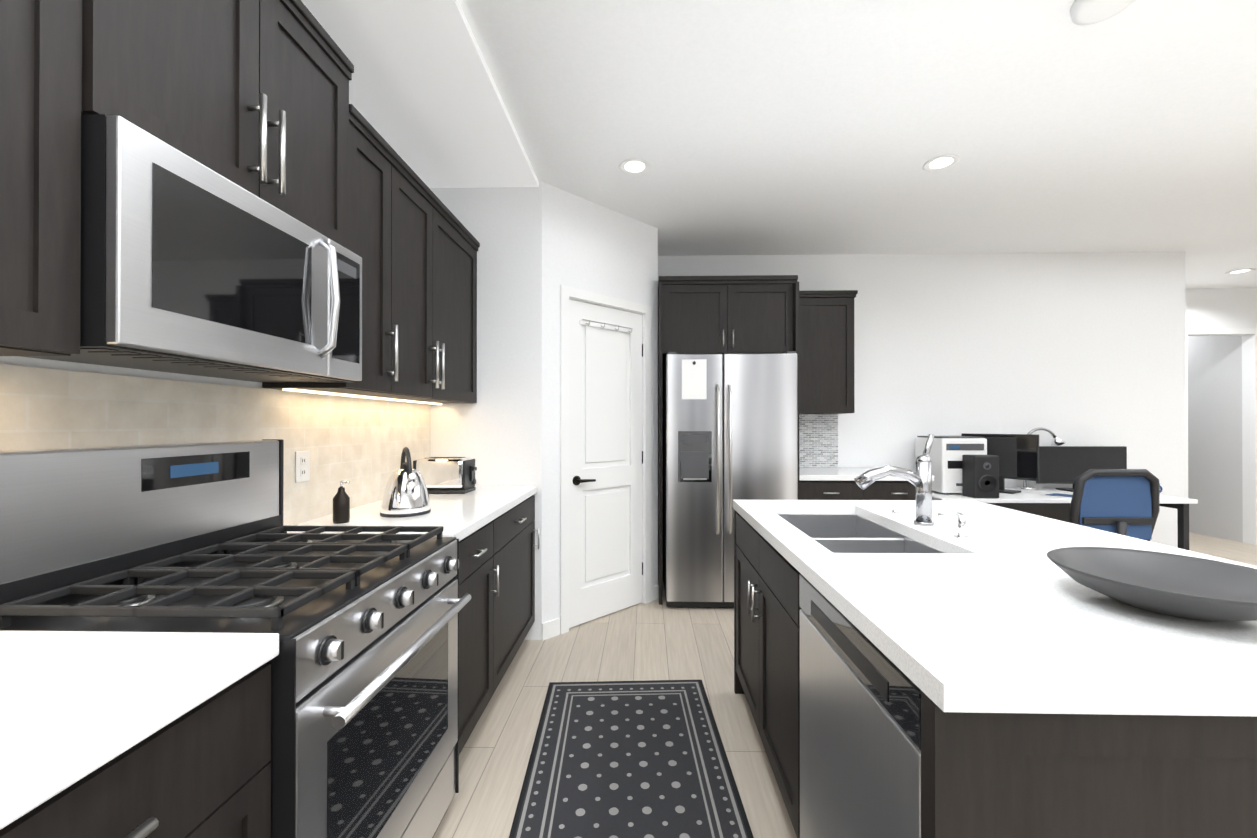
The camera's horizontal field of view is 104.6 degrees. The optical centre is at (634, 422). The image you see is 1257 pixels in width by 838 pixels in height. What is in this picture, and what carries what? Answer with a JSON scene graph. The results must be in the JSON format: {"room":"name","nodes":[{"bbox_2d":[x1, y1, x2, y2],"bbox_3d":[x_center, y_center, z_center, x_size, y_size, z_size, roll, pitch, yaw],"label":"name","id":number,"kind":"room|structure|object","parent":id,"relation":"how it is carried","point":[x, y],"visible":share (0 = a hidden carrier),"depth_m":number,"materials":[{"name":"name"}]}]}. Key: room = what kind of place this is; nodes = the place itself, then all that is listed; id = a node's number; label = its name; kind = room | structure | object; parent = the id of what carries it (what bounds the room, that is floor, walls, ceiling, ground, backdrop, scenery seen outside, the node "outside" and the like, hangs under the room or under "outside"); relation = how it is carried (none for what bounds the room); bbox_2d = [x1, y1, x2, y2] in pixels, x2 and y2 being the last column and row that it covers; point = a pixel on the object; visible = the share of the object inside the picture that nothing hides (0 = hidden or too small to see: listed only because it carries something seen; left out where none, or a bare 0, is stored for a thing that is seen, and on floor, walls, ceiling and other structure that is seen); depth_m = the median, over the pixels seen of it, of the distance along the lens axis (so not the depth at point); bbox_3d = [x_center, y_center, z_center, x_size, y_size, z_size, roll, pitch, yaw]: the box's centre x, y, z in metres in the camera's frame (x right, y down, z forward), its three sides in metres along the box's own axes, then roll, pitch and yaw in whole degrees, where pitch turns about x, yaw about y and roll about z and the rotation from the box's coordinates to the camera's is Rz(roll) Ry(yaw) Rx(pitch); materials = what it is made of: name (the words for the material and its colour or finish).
{"room":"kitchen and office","nodes":[
{"label":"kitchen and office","id":0,"kind":"room"},
{"bbox_2d":[0,101,422,389],"bbox_3d":[-1.329,-0.076,1.093,0.100,2.740,6.450,0,0,1],"label":"wall","id":1,"kind":"structure","parent":0,"point":[43,363],"depth_m":1.20,"materials":[{"name":"paint"}]},
{"bbox_2d":[0,0,83,355],"bbox_3d":[-1.147,-0.588,0.475,0.288,0.935,0.802,0,0,1],"label":"upper cabinet","id":2,"kind":"object","parent":1,"relation":"attached to","point":[42,41],"depth_m":0.81,"materials":[{"name":"brown wood"}]},
{"bbox_2d":[0,364,429,525],"bbox_3d":[-1.289,0.137,0.466,0.008,0.510,4.900,0,0,1],"label":"backsplash","id":3,"kind":"structure","parent":1,"relation":"attached to","point":[359,444],"depth_m":1.51,"materials":[{"name":"tile"}]},
{"bbox_2d":[295,451,309,482],"bbox_3d":[-1.249,0.167,1.826,0.007,0.116,0.072,0,0,1],"label":"electrical outlet plate","id":4,"kind":"object","parent":3,"relation":"attached to","point":[302,466],"visible":1,"depth_m":1.82,"materials":[{"name":"white plastic"}]},
{"bbox_2d":[84,0,355,253],"bbox_3d":[-1.123,-0.869,1.261,0.300,0.617,0.760,0,0,1],"label":"upper cabinet","id":5,"kind":"object","parent":1,"relation":"attached to","point":[252,96],"depth_m":1.21,"materials":[{"name":"brown wood"}]},
{"bbox_2d":[21,114,361,381],"bbox_3d":[-1.069,-0.344,1.258,0.404,0.422,0.756,0,0,1],"label":"microwave","id":6,"kind":"object","parent":5,"relation":"attached to","point":[190,266],"visible":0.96,"depth_m":1.05,"materials":[{"name":"silver metal"}]},
{"bbox_2d":[262,116,403,399],"bbox_3d":[-1.116,-0.583,1.820,0.288,0.935,0.353,0,0,1],"label":"upper cabinet","id":7,"kind":"object","parent":1,"relation":"attached to","point":[379,172],"depth_m":1.86,"materials":[{"name":"brown wood"}]},
{"bbox_2d":[391,168,443,403],"bbox_3d":[-1.109,-0.582,2.122,0.288,0.935,0.499,0,0,1],"label":"upper cabinet","id":8,"kind":"object","parent":1,"relation":"attached to","point":[423,214],"depth_m":2.23,"materials":[{"name":"brown wood"}]},
{"bbox_2d":[434,208,479,404],"bbox_3d":[-1.098,-0.580,2.580,0.288,0.935,0.664,0,0,1],"label":"upper cabinet","id":9,"kind":"object","parent":1,"relation":"attached to","point":[460,251],"depth_m":2.66,"materials":[{"name":"brown wood"}]},
{"bbox_2d":[430,182,541,639],"bbox_3d":[-0.895,-0.069,2.959,0.680,2.740,0.100,0,0,1],"label":"wall","id":10,"kind":"structure","parent":0,"point":[495,431],"depth_m":2.91,"materials":[{"name":"paint"}]},
{"bbox_2d":[542,182,657,622],"bbox_3d":[-0.228,-0.068,3.283,1.004,2.740,0.100,0,0,-44],"label":"wall","id":11,"kind":"structure","parent":0,"point":[587,245],"depth_m":3.07,"materials":[{"name":"paint"}]},
{"bbox_2d":[542,585,658,640],"bbox_3d":[3.693,1.246,1.546,8.560,0.100,7.400,0,0,1],"label":"baseboard","id":12,"kind":"structure","parent":11,"relation":"attached to","point":[550,628],"depth_m":2.94,"materials":[{"name":"white"}]},
{"bbox_2d":[560,285,650,633],"bbox_3d":[-0.205,0.230,3.292,0.790,2.145,0.116,0,0,-44],"label":"door frame","id":13,"kind":"structure","parent":11,"relation":"attached to","point":[567,293],"depth_m":3.10,"materials":[{"name":"white wood"}]},
{"bbox_2d":[569,299,642,627],"bbox_3d":[-0.173,0.260,3.265,0.660,2.068,0.100,0,0,-44],"label":"pantry door","id":14,"kind":"structure","parent":11,"relation":"in","point":[605,460],"depth_m":3.26,"materials":[{"name":"white wood"}]},
{"bbox_2d":[433,532,1256,837],"bbox_3d":[3.373,1.324,2.403,9.440,0.050,9.300,0,0,1],"label":"floor","id":15,"kind":"structure","parent":0,"point":[645,642],"depth_m":2.38,"materials":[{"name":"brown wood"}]},
{"bbox_2d":[0,439,470,837],"bbox_3d":[-0.900,0.674,1.250,0.726,1.236,0.760,0,0,1],"label":"range","id":16,"kind":"object","parent":15,"relation":"on","point":[197,537],"visible":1,"depth_m":1.11,"materials":[{"name":"silver metal"}]},
{"bbox_2d":[0,486,538,837],"bbox_3d":[-0.952,0.831,0.454,0.680,0.918,4.897,0,0,1],"label":"base cabinet","id":17,"kind":"object","parent":15,"relation":"on","point":[103,734],"visible":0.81,"depth_m":0.74,"materials":[{"name":"brown wood"}]},
{"bbox_2d":[333,480,349,523],"bbox_3d":[-1.100,0.297,1.822,0.058,0.157,0.056,0,0,1],"label":"soap bottle","id":18,"kind":"object","parent":17,"relation":"on","point":[341,506],"visible":1,"depth_m":1.80,"materials":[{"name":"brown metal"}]},
{"bbox_2d":[380,447,430,517],"bbox_3d":[-0.947,0.239,2.001,0.190,0.274,0.205,0,0,1],"label":"kettle","id":19,"kind":"object","parent":17,"relation":"on","point":[405,493],"visible":1,"depth_m":1.94,"materials":[{"name":"silver metal"}]},
{"bbox_2d":[413,457,476,493],"bbox_3d":[-1.018,0.285,2.640,0.308,0.186,0.170,0,0,1],"label":"toaster","id":20,"kind":"object","parent":17,"relation":"on","point":[448,475],"visible":0.81,"depth_m":2.56,"materials":[{"name":"silver metal"}]},
{"bbox_2d":[509,680,753,837],"bbox_3d":[-0.001,1.289,1.222,0.760,0.008,2.400,0,0,-2],"label":"rug","id":21,"kind":"object","parent":15,"relation":"on","point":[628,759],"visible":1,"depth_m":1.80,"materials":[{"name":"grey fabric"}]},
{"bbox_2d":[658,275,799,604],"bbox_3d":[0.678,0.126,3.810,0.995,2.353,0.717,0,0,1],"label":"cabinet","id":22,"kind":"object","parent":15,"relation":"on","point":[749,314],"visible":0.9,"depth_m":3.51,"materials":[{"name":"brown wood"}]},
{"bbox_2d":[663,351,797,606],"bbox_3d":[0.678,0.408,3.697,0.900,1.788,0.846,0,0,1],"label":"fridge","id":23,"kind":"object","parent":15,"relation":"on","point":[730,428],"visible":0.94,"depth_m":3.34,"materials":[{"name":"grey metal"}]},
{"bbox_2d":[799,467,933,499],"bbox_3d":[1.670,0.843,3.809,0.982,0.918,0.667,0,0,1],"label":"base","id":24,"kind":"object","parent":15,"relation":"on","point":[827,483],"visible":0.23,"depth_m":3.52,"materials":[{"name":"brown wood"}]},
{"bbox_2d":[733,506,1256,837],"bbox_3d":[0.811,0.854,1.518,0.762,0.878,1.632,0,0,1],"label":"kitchen island","id":25,"kind":"object","parent":15,"relation":"on","point":[855,746],"depth_m":0.78,"materials":[{"name":"brown wood"}]},
{"bbox_2d":[799,574,920,837],"bbox_3d":[0.736,0.805,1.046,0.574,0.767,0.598,0,0,1],"label":"dishwasher","id":26,"kind":"object","parent":25,"relation":"in","point":[860,711],"depth_m":1.00,"materials":[{"name":"silver metal"}]},
{"bbox_2d":[733,500,1256,717],"bbox_3d":[0.720,0.415,1.526,0.523,0.080,1.685,0,0,1],"label":"island countertop","id":27,"kind":"structure","parent":25,"relation":"on","point":[989,637],"depth_m":0.83,"materials":[{"name":"white stone"}]},
{"bbox_2d":[777,514,944,553],"bbox_3d":[0.783,0.529,1.792,0.420,0.224,0.820,0,0,1],"label":"sink","id":28,"kind":"object","parent":27,"relation":"in","point":[838,533],"depth_m":1.92,"materials":[{"name":"silver metal"}]},
{"bbox_2d":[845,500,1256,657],"bbox_3d":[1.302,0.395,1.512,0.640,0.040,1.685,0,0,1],"label":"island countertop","id":29,"kind":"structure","parent":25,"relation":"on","point":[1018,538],"depth_m":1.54,"materials":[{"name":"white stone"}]},
{"bbox_2d":[909,434,940,525],"bbox_3d":[1.067,0.210,1.786,0.072,0.332,0.064,0,0,1],"label":"faucet","id":30,"kind":"object","parent":29,"relation":"on","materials":[{"name":"silver metal"}]},
{"bbox_2d":[1047,547,1256,621],"bbox_3d":[1.079,0.335,0.980,0.378,0.074,0.378,0,0,1],"label":"bowl","id":31,"kind":"object","parent":29,"relation":"on","point":[1185,587],"visible":1,"depth_m":1.01,"materials":[{"name":"grey ceramic"}]},
{"bbox_2d":[932,488,1197,549],"bbox_3d":[3.126,0.928,3.786,1.800,0.748,0.610,0,0,1],"label":"desk","id":32,"kind":"object","parent":15,"relation":"on","point":[1035,502],"visible":0.23,"depth_m":3.60,"materials":[{"name":"white wood"}]},
{"bbox_2d":[915,436,986,493],"bbox_3d":[2.507,0.333,3.865,0.340,0.441,0.386,0,0,1],"label":"printer","id":33,"kind":"object","parent":32,"relation":"on","point":[946,453],"visible":0.69,"depth_m":3.68,"materials":[{"name":"white plastic"}]},
{"bbox_2d":[962,455,998,497],"bbox_3d":[2.550,0.398,3.574,0.180,0.309,0.156,0,0,1],"label":"speaker","id":34,"kind":"object","parent":32,"relation":"on","point":[980,476],"visible":1,"depth_m":3.51},
{"bbox_2d":[961,433,1038,493],"bbox_3d":[2.897,0.324,3.869,0.315,0.459,0.436,0,0,1],"label":"monitor","id":35,"kind":"object","parent":32,"relation":"on","point":[1018,454],"visible":0.65,"depth_m":3.77,"materials":[{"name":"black plastic"}]},
{"bbox_2d":[1013,427,1065,489],"bbox_3d":[3.352,0.299,4.018,0.392,0.510,0.150,0,0,1],"label":"desk lamp","id":36,"kind":"object","parent":32,"relation":"on","point":[1056,441],"visible":0.77,"depth_m":4.01,"materials":[{"name":"silver metal"}]},
{"bbox_2d":[1041,493,1072,498],"bbox_3d":[3.210,0.548,3.604,0.226,0.008,0.261,0,0,1],"label":"papers","id":37,"kind":"object","parent":32,"relation":"on","point":[1060,495],"visible":0.69,"depth_m":3.64,"materials":[{"name":"white paper"}]},
{"bbox_2d":[1036,446,1126,491],"bbox_3d":[3.589,0.374,3.917,0.700,0.359,0.170,0,0,1],"label":"monitor","id":38,"kind":"object","parent":32,"relation":"on","point":[1064,464],"visible":0.69,"depth_m":3.89,"materials":[{"name":"black plastic"}]},
{"bbox_2d":[1069,469,1159,540],"bbox_3d":[2.840,0.788,3.133,0.620,1.024,0.663,0,0,1],"label":"office chair","id":39,"kind":"object","parent":15,"relation":"on","point":[1125,502],"visible":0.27,"depth_m":2.85,"materials":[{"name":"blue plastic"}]},
{"bbox_2d":[458,0,1256,288],"bbox_3d":[3.373,-1.491,2.414,9.440,0.100,9.300,0,0,1],"label":"ceiling","id":40,"kind":"structure","parent":0,"point":[786,127],"depth_m":2.32,"materials":[{"name":"paint"}]},
{"bbox_2d":[301,0,538,187],"bbox_3d":[-0.964,-1.434,0.440,0.660,0.030,4.950,0,0,1],"label":"soffit ceiling","id":41,"kind":"structure","parent":40,"relation":"attached to","point":[425,99],"depth_m":2.07,"materials":[{"name":"paint"}]},
{"bbox_2d":[619,158,649,174],"bbox_3d":[0.000,-1.436,2.733,0.176,0.006,0.176,0,0,1],"label":"recessed light","id":42,"kind":"object","parent":40,"relation":"in","point":[634,166],"visible":1,"depth_m":2.73,"materials":[{"name":"white"}]},
{"bbox_2d":[923,154,959,171],"bbox_3d":[1.700,-1.436,2.693,0.176,0.006,0.176,0,0,1],"label":"recessed light","id":43,"kind":"object","parent":40,"relation":"in","point":[942,162],"visible":1,"depth_m":2.69,"materials":[{"name":"white"}]},
{"bbox_2d":[1070,0,1134,25],"bbox_3d":[1.595,-1.424,1.645,0.180,0.039,0.180,0,0,1],"label":"smoke detector","id":44,"kind":"object","parent":40,"relation":"attached to","point":[1086,12],"visible":1,"depth_m":1.66,"materials":[{"name":"white plastic"}]},
{"bbox_2d":[1225,268,1254,274],"bbox_3d":[5.745,-1.429,4.609,0.176,0.006,0.176,0,0,1],"label":"recessed light","id":45,"kind":"object","parent":40,"relation":"in","point":[1240,271],"visible":1,"depth_m":4.61,"materials":[{"name":"white"}]},
{"bbox_2d":[658,252,1185,573],"bbox_3d":[1.715,-0.065,4.198,5.840,2.740,0.100,0,0,1],"label":"wall","id":46,"kind":"structure","parent":0,"point":[1081,349],"depth_m":4.12,"materials":[{"name":"paint"}]},
{"bbox_2d":[799,414,837,466],"bbox_3d":[1.460,0.158,4.149,0.547,0.452,0.008,0,0,1],"label":"backsplash","id":47,"kind":"structure","parent":46,"relation":"attached to","point":[818,440],"depth_m":4.14,"materials":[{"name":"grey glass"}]},
{"bbox_2d":[799,290,857,413],"bbox_3d":[1.465,-0.550,3.966,0.565,0.960,0.372,0,0,1],"label":"upper cabinet","id":48,"kind":"object","parent":46,"relation":"attached to","point":[826,351],"visible":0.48,"depth_m":3.82,"materials":[{"name":"brown wood"}]},
{"bbox_2d":[1188,336,1242,542],"bbox_3d":[6.680,-0.057,6.082,0.100,2.740,1.600,0,0,1],"label":"wall","id":49,"kind":"structure","parent":0,"point":[1215,426],"depth_m":5.49,"materials":[{"name":"white paint"}]},
{"bbox_2d":[1185,288,1256,544],"bbox_3d":[6.410,-0.061,5.238,3.500,2.740,0.100,0,0,1],"label":"wall","id":50,"kind":"structure","parent":0,"point":[1224,308],"depth_m":5.20,"materials":[{"name":"paint"}]},
{"bbox_2d":[1186,328,1256,544],"bbox_3d":[6.259,0.154,5.183,0.820,2.310,0.016,0,0,1],"label":"door frame","id":51,"kind":"structure","parent":50,"relation":"attached to","point":[1253,331],"depth_m":5.18,"materials":[{"name":"white wood"}]}
]}

